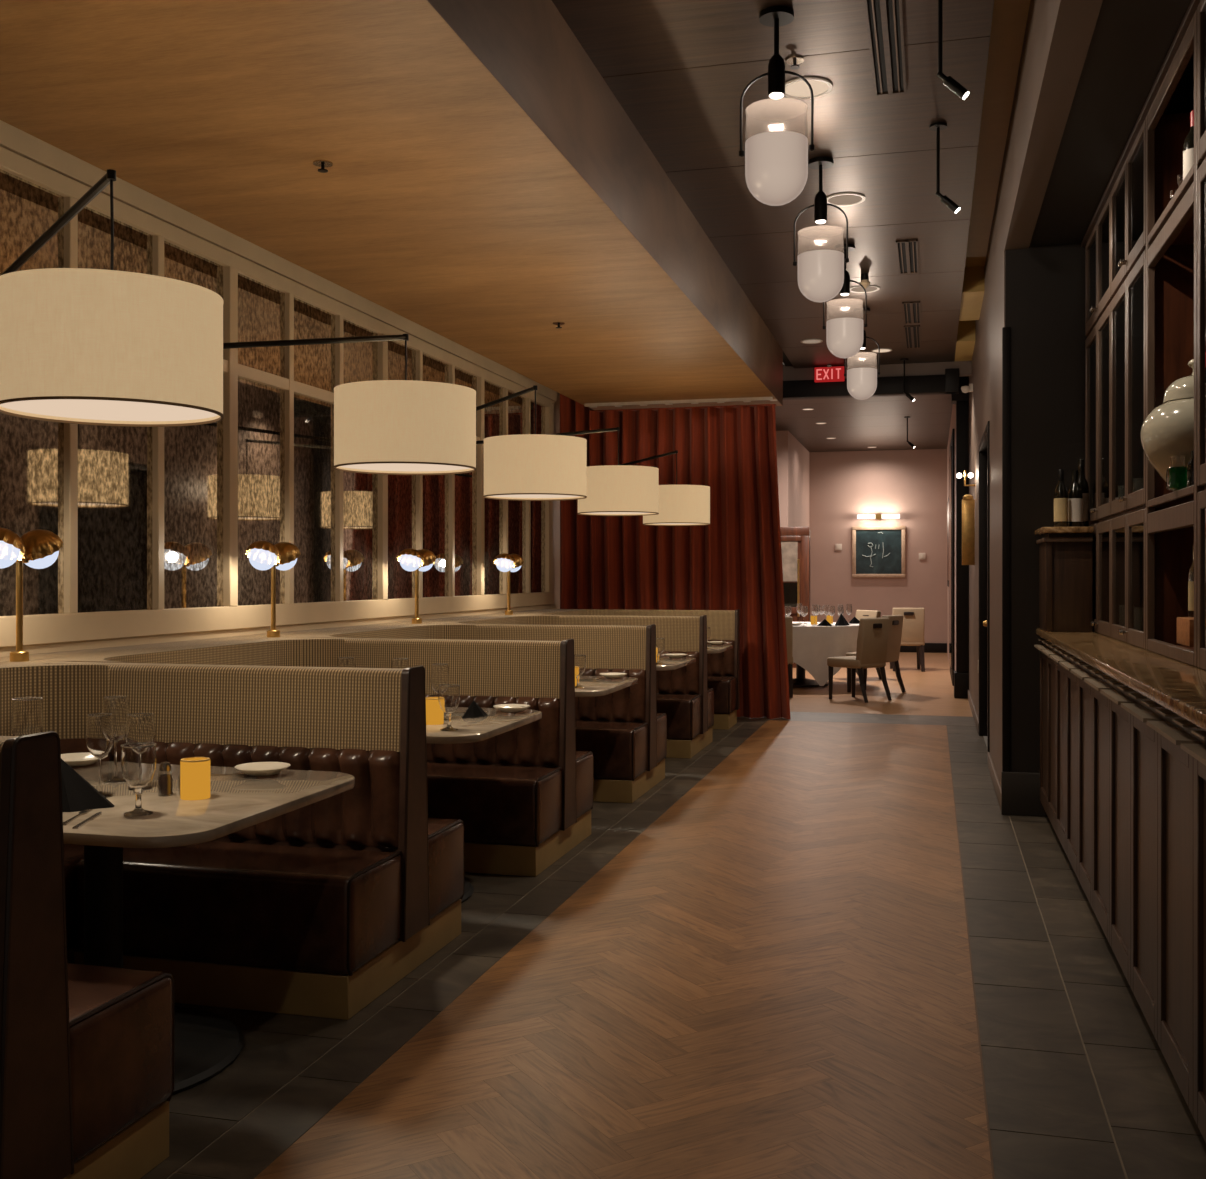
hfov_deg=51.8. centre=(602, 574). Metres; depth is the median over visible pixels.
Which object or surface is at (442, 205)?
ceiling
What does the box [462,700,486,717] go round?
folded napkin
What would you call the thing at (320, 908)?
banquette
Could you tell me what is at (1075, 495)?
bottle
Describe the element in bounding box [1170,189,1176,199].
glass
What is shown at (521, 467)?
lamp
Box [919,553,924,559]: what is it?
wall plate
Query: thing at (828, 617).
candle
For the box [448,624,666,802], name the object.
banquette
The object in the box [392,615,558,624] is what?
bench
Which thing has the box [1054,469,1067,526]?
bottle
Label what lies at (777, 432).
wall
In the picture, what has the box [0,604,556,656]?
trim
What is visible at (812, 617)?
candle
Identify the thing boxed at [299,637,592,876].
banquette
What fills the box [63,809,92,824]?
fork
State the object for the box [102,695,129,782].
wine glass
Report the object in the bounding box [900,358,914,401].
spotlight
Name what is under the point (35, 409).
diffuser
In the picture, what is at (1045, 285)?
wall
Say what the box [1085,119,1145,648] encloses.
tall cabinet
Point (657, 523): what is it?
diffuser
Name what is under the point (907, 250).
ceiling vent
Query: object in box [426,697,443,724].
candle
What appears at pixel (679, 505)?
lamp
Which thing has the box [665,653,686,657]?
plate
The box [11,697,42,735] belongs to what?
wine glass
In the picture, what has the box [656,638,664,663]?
water goblet
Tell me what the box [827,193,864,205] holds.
recessed light
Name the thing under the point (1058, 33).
wall
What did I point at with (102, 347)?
lamp
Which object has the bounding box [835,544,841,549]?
wall plate
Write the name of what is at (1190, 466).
bottle
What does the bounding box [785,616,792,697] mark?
dining chair
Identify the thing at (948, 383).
trim
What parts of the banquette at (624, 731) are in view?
seat, kick plate, panel, seat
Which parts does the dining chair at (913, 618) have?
backrest, seat, leg, leg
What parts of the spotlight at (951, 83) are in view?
stem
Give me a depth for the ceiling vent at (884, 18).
5.49 m
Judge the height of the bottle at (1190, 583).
0.280 m
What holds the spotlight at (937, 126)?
hanging from the ceiling at (680, 71)
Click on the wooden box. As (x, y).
(1185, 625)
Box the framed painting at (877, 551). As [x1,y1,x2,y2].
[852,526,904,577]
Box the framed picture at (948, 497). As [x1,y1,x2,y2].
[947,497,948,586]
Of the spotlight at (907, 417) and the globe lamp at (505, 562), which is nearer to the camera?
the globe lamp at (505, 562)
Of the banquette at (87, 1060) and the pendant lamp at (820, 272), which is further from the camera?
the pendant lamp at (820, 272)
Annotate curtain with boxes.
[559,393,789,719]
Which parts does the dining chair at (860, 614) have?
backrest, leg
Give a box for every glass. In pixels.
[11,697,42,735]
[85,713,114,797]
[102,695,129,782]
[125,713,155,789]
[337,657,354,667]
[391,658,408,668]
[430,663,448,720]
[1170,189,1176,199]
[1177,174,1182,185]
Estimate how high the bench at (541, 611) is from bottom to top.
1.105 m
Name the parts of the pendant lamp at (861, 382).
lamp shade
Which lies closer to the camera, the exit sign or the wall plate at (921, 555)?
the exit sign
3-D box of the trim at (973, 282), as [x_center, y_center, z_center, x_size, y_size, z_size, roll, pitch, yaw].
[3.520,-2.480,11.999,0.180,0.260,3.400,0,0,15]
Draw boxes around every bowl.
[85,713,114,758]
[102,695,129,741]
[121,742,155,787]
[125,713,155,742]
[430,663,448,692]
[438,684,459,712]
[575,655,585,675]
[656,638,664,653]
[707,627,709,640]
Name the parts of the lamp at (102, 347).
arm, lamp shade, cord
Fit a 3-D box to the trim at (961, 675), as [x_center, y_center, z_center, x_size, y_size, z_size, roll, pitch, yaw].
[4.266,-0.500,14.734,0.255,3.900,0.330,0,0,15]
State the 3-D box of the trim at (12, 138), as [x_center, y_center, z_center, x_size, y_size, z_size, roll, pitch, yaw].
[-2.299,-1.972,6.270,0.072,0.355,13.950,0,0,15]
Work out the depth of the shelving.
5.25 m
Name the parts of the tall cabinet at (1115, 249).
door, glass pane, glass pane, door, door, glass pane, door, glass pane, glass pane, glass pane, door, door, door, glass pane, glass pane, glass pane, door, door, door, door, door, glass pane, glass pane, glass pane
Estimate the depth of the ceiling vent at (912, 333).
12.22 m
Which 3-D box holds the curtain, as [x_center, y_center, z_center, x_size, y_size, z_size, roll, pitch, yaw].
[0.705,-0.331,12.854,2.482,3.560,0.265,0,0,15]
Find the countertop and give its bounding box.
[1036,628,1205,730]
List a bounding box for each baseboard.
[900,643,946,652]
[968,689,1000,809]
[1001,772,1047,816]
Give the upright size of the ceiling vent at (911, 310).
0.012 m
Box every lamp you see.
[0,169,223,426]
[0,528,62,661]
[223,334,475,474]
[245,541,300,636]
[397,548,435,623]
[476,385,586,500]
[476,427,658,515]
[494,553,523,614]
[620,450,709,525]
[739,5,814,205]
[793,157,848,301]
[822,243,866,357]
[844,307,879,399]
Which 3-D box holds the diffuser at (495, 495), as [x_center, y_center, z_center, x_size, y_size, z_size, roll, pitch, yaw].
[-0.398,-0.473,7.304,0.592,0.004,0.592,0,0,15]
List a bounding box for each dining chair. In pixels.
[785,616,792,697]
[827,617,891,702]
[846,615,905,692]
[856,610,881,679]
[890,608,924,671]
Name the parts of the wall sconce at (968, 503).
brass plate, arm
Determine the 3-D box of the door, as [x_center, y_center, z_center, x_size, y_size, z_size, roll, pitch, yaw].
[3.231,0.140,10.338,0.132,2.620,1.920,0,0,15]
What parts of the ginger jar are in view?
lid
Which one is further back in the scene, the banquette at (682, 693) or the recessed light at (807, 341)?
the recessed light at (807, 341)
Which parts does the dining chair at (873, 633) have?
leg, leg, seat, leg, backrest, leg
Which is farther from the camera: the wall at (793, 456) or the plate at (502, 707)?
the wall at (793, 456)
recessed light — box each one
[785,77,832,98]
[801,339,822,343]
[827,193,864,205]
[850,285,879,292]
[871,348,891,352]
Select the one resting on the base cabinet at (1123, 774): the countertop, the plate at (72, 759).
the countertop
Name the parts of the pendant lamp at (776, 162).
stem, lamp shade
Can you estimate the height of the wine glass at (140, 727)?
0.226 m
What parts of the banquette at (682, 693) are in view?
seat, kick plate, panel, seat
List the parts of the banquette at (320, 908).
seat, kick plate, panel, seat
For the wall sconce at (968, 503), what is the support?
attached to the wall at (1058, 33)
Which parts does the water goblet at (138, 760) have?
stem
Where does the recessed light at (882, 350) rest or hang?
in the ceiling at (680, 71)
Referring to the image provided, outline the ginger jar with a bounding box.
[1140,359,1193,491]
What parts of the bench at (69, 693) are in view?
kick plate, seat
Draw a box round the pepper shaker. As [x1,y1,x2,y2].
[158,762,172,796]
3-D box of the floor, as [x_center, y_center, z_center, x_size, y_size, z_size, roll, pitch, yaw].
[1.019,1.464,11.681,7.995,0.032,25.509,0,0,15]
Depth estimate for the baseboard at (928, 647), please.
23.17 m
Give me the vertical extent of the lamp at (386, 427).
0.583 m
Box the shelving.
[1146,9,1202,666]
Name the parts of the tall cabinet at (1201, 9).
door, door, door, glass pane, glass pane, glass pane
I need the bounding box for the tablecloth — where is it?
[792,622,858,685]
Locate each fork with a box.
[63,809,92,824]
[210,773,246,775]
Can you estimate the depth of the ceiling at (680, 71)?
6.64 m
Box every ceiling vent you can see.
[864,0,905,95]
[896,239,918,273]
[902,301,920,323]
[904,325,920,348]
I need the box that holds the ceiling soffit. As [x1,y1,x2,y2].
[427,0,782,405]
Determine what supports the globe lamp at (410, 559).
on the bench at (473, 619)
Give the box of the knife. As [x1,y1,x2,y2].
[72,812,101,828]
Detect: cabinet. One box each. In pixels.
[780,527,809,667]
[1034,639,1205,1141]
[1035,526,1093,631]
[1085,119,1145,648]
[1197,0,1205,669]
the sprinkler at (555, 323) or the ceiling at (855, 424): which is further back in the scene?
the ceiling at (855, 424)
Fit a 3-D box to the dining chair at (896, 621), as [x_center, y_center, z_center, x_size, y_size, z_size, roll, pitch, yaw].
[3.374,0.976,15.348,0.595,0.966,0.490,0,0,39]
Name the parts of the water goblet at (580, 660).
stem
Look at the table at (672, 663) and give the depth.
9.23 m
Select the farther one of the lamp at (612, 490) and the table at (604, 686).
the lamp at (612, 490)
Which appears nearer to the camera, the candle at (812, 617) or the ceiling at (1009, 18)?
the ceiling at (1009, 18)
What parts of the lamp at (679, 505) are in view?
arm, lamp shade, cord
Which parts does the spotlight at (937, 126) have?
stem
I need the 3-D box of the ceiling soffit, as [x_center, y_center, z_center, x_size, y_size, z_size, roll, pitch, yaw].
[-0.024,-2.076,5.979,0.100,0.608,14.550,0,0,15]
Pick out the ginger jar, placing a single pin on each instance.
(1167, 431)
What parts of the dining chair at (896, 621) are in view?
leg, leg, seat, backrest, leg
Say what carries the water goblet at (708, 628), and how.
on the table at (712, 649)
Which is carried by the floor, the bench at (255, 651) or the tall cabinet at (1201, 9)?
the bench at (255, 651)
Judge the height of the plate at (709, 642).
0.026 m
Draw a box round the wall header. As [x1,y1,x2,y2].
[783,361,970,380]
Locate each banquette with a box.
[0,731,174,1178]
[50,662,463,1019]
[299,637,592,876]
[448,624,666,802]
[536,615,713,757]
[587,609,739,729]
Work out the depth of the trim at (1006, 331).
7.51 m
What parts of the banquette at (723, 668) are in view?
seat, kick plate, panel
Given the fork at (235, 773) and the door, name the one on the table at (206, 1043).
the fork at (235, 773)
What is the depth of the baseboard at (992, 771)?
8.94 m
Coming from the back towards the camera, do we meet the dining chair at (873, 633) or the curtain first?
the dining chair at (873, 633)
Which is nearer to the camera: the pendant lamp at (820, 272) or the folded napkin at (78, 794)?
the folded napkin at (78, 794)
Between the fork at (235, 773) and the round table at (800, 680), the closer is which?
the fork at (235, 773)
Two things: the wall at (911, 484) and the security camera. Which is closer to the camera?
the security camera
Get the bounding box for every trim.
[0,120,556,403]
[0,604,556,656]
[783,368,958,399]
[951,376,968,698]
[955,266,983,360]
[1002,327,1010,771]
[1081,0,1200,246]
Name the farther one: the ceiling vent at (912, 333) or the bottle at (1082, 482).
the ceiling vent at (912, 333)
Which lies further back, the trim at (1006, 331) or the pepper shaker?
the trim at (1006, 331)
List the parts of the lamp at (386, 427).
arm, lamp shade, cord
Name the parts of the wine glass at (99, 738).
stem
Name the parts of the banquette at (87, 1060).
panel, kick plate, seat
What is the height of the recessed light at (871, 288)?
0.008 m
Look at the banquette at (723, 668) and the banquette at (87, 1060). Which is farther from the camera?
the banquette at (723, 668)
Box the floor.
[140,652,1205,1178]
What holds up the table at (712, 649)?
on the floor
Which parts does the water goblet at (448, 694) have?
stem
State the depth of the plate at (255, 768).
4.07 m
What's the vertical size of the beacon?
0.120 m
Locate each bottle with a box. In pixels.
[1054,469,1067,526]
[1068,470,1082,526]
[1078,459,1088,526]
[1166,456,1186,489]
[1183,110,1193,179]
[1187,451,1193,486]
[1188,545,1193,617]
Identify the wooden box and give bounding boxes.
[1177,617,1193,646]
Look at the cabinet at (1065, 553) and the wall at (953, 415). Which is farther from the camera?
the wall at (953, 415)
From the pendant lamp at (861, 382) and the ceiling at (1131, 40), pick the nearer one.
the ceiling at (1131, 40)
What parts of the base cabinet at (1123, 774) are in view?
door, door panel, door, door panel, door, door panel, door, door panel, door, door panel, door, door panel, door, door panel, door, door panel, door, door panel, door, door panel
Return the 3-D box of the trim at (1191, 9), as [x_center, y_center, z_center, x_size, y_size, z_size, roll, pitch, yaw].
[2.438,-1.965,4.776,0.545,0.030,5.280,0,0,15]
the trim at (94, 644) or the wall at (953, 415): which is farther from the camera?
the wall at (953, 415)
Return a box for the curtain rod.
[584,397,776,407]
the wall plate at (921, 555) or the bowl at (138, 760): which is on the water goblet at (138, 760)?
the bowl at (138, 760)
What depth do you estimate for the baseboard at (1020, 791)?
7.47 m
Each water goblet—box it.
[121,742,155,816]
[438,684,459,730]
[575,655,585,687]
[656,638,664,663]
[707,627,709,648]
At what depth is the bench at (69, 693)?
4.74 m
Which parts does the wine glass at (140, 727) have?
stem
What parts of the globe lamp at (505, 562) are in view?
opal globe, stem, opal globe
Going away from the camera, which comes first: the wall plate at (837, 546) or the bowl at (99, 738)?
the bowl at (99, 738)
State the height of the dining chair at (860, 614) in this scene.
0.966 m
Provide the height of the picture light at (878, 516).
0.130 m
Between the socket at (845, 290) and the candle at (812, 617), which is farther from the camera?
the candle at (812, 617)
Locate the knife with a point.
(98, 814)
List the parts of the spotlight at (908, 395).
stem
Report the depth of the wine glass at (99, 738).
3.62 m
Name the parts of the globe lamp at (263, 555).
opal globe, stem, opal globe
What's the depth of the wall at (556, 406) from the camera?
13.24 m
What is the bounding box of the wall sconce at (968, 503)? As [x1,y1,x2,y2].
[956,470,974,564]
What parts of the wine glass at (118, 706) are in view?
stem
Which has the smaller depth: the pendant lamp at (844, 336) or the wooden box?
the wooden box
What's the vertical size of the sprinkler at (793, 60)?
0.036 m
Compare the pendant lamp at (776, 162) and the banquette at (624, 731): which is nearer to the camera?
the pendant lamp at (776, 162)
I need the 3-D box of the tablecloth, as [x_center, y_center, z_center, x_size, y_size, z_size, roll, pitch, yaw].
[2.597,1.019,16.384,1.753,0.744,1.758,0,0,15]
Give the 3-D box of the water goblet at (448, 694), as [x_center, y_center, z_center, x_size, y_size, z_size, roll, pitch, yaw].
[-0.645,0.556,5.213,0.092,0.188,0.092,0,0,15]
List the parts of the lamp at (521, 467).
arm, lamp shade, cord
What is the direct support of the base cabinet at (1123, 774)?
on the floor
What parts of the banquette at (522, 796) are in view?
seat, kick plate, panel, seat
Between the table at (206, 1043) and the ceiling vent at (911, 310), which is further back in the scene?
the ceiling vent at (911, 310)
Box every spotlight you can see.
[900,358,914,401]
[904,416,914,447]
[929,122,959,212]
[937,0,968,99]
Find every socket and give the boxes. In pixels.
[768,54,784,98]
[814,191,826,222]
[840,270,849,294]
[861,329,865,347]
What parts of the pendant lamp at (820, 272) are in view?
stem, lamp shade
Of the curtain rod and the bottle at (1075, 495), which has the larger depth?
the curtain rod
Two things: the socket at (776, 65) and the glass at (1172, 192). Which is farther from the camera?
the socket at (776, 65)
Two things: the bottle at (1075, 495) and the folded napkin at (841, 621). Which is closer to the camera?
the bottle at (1075, 495)
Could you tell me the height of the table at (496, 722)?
0.800 m
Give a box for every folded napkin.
[61,759,114,811]
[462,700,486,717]
[817,619,831,625]
[835,613,848,625]
[849,617,859,623]
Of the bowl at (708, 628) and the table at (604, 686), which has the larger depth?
the bowl at (708, 628)
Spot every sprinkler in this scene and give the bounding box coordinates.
[313,160,332,172]
[553,322,564,328]
[786,56,803,69]
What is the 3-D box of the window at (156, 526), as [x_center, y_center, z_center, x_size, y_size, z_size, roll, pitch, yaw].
[-1.857,-0.750,7.911,0.090,2.110,10.150,0,0,15]
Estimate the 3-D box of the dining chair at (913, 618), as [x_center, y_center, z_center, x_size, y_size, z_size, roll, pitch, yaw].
[4.637,0.976,18.947,0.490,0.966,0.595,0,0,8]
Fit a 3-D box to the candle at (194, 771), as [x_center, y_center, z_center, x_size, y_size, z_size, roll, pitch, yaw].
[-1.189,0.593,3.624,0.084,0.114,0.084,0,0,15]
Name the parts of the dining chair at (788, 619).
backrest, leg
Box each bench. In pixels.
[0,637,344,666]
[0,661,108,963]
[233,623,475,639]
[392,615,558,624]
[483,609,613,615]
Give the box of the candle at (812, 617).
[811,616,816,623]
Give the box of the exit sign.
[814,365,843,381]
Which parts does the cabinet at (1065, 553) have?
corner post, moulding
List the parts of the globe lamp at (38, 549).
opal globe, stem, opal globe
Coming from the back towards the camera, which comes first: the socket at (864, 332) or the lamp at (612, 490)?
the socket at (864, 332)
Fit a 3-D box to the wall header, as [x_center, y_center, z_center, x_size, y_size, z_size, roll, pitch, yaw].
[2.696,-2.303,14.068,2.830,0.195,0.140,0,0,15]
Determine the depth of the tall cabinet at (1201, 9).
4.23 m
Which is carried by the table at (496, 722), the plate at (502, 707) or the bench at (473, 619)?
the plate at (502, 707)
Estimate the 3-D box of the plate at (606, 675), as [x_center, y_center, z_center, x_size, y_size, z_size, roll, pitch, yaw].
[0.064,0.633,7.802,0.176,0.026,0.176,0,0,15]
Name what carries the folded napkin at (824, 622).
on the tablecloth
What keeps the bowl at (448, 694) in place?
on the water goblet at (448, 694)
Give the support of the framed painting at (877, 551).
attached to the wall at (911, 484)
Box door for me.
[979,421,989,763]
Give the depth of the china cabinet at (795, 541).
19.36 m
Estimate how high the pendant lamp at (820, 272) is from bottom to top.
0.800 m
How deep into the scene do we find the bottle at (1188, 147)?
4.63 m
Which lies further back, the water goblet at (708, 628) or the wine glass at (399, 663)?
the water goblet at (708, 628)
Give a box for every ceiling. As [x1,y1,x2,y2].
[0,0,781,409]
[552,0,993,367]
[775,394,952,451]
[965,0,1029,266]
[1029,0,1190,246]
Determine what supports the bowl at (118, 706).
on the wine glass at (118, 706)
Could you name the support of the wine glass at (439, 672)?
on the table at (496, 722)
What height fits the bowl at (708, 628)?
0.118 m
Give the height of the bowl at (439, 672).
0.136 m
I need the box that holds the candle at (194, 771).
[180,757,209,799]
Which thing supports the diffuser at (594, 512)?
attached to the lamp at (612, 490)
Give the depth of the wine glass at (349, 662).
5.68 m
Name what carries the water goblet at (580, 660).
on the table at (604, 686)
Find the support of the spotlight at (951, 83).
hanging from the ceiling at (680, 71)
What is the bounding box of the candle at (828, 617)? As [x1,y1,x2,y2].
[826,615,832,623]
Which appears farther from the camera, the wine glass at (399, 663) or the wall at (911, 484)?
the wall at (911, 484)
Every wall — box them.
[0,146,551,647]
[552,392,559,608]
[776,431,778,492]
[779,431,808,526]
[809,449,946,642]
[947,404,955,670]
[969,0,1102,784]
[1005,243,1087,772]
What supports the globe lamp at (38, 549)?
on the bench at (255, 651)
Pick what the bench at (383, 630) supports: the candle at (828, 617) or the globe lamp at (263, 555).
the globe lamp at (263, 555)
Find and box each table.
[63,761,354,1094]
[426,707,541,902]
[575,676,637,696]
[656,656,695,670]
[707,644,732,653]
[793,664,827,686]
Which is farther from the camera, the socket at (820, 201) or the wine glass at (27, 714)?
the socket at (820, 201)
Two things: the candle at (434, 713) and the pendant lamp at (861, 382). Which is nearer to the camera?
the candle at (434, 713)
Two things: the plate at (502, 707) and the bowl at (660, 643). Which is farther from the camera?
the bowl at (660, 643)
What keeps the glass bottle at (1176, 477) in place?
on the shelving
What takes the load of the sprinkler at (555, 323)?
attached to the ceiling at (442, 205)
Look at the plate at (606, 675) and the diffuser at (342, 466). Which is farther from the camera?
the plate at (606, 675)
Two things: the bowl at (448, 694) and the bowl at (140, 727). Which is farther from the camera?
the bowl at (448, 694)
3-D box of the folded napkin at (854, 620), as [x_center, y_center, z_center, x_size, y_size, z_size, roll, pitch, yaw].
[3.341,0.598,16.480,0.204,0.094,0.087,0,0,-14]
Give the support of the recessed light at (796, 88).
in the ceiling at (680, 71)
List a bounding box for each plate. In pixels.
[61,752,107,766]
[234,762,289,775]
[493,704,529,711]
[600,673,626,677]
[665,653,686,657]
[707,641,724,644]
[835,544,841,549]
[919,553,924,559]
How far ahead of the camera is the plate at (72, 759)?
4.29 m
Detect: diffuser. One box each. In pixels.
[0,399,216,420]
[339,463,469,470]
[494,494,578,497]
[594,512,642,513]
[657,523,698,523]
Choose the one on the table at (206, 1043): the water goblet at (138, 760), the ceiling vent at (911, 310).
the water goblet at (138, 760)
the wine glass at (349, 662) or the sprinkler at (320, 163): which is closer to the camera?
the sprinkler at (320, 163)
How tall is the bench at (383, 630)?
1.105 m
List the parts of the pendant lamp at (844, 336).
stem, lamp shade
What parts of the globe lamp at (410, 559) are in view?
opal globe, stem, opal globe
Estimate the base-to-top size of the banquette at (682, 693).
1.118 m
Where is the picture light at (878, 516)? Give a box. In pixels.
[857,513,899,519]
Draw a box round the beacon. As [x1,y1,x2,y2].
[860,273,870,288]
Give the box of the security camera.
[961,384,972,392]
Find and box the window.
[949,429,954,685]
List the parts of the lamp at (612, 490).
arm, lamp shade, cord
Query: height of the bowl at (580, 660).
0.118 m

